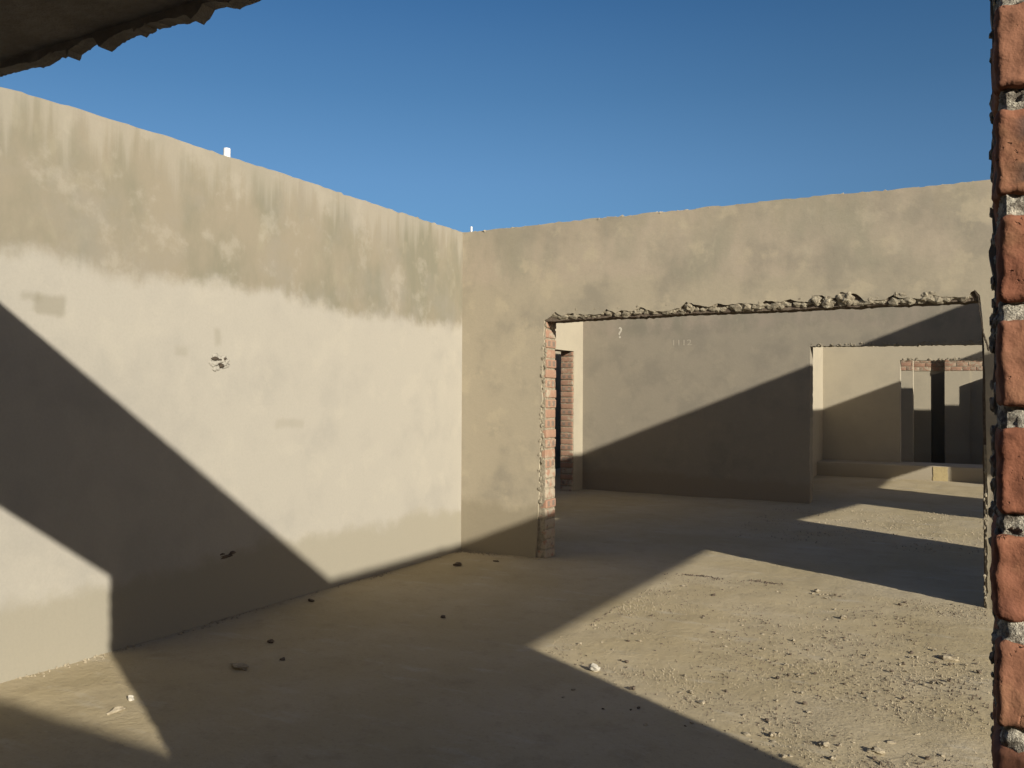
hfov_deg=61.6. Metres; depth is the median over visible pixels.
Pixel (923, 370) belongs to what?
wall
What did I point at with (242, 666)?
shard
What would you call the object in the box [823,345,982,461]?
wall
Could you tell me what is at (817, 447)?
wall
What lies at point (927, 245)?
wall
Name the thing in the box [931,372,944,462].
wall
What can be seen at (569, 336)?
wall
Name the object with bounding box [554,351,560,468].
wall
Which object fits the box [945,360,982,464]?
wall
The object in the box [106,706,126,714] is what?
shard
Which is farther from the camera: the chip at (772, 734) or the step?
the step
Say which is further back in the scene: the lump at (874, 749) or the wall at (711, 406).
the wall at (711, 406)
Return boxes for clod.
[453,562,461,565]
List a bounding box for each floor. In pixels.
[0,468,993,767]
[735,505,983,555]
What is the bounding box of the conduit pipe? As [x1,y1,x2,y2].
[223,148,230,156]
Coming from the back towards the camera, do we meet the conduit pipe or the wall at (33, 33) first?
the conduit pipe
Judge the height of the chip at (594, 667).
0.048 m
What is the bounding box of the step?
[817,459,982,482]
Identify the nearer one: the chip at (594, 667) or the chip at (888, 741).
the chip at (888, 741)
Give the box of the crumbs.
[16,549,539,678]
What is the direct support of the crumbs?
on the floor at (371, 674)
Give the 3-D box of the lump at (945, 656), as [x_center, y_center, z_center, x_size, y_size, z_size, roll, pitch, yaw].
[2.583,1.617,5.080,0.078,0.034,0.101,1,-1,-28]
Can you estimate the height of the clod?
0.042 m
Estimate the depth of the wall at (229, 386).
5.68 m
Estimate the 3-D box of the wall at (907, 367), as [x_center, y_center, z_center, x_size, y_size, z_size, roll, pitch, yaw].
[7.625,0.305,19.557,2.762,3.282,0.254,0,-1,29]
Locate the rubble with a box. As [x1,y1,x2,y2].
[546,574,989,767]
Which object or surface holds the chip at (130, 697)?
on the floor at (371, 674)
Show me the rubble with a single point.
(751, 580)
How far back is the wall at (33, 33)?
0.77 m
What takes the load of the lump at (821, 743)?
on the floor at (371, 674)
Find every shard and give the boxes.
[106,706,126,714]
[230,663,248,670]
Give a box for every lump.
[817,740,829,747]
[867,746,884,754]
[938,654,959,660]
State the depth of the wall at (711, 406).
13.11 m
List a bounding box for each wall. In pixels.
[0,0,1023,767]
[0,87,462,682]
[461,180,997,608]
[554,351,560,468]
[555,322,582,490]
[582,303,982,503]
[812,347,822,476]
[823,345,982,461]
[901,360,913,461]
[914,360,944,462]
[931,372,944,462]
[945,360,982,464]
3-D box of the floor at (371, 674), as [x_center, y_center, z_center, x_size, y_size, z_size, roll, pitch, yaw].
[3.789,1.699,9.977,14.940,0.026,25.370,0,-1,29]
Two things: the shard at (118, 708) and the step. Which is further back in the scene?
the step
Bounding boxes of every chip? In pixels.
[127,695,133,700]
[589,663,599,671]
[768,731,776,736]
[887,740,896,743]

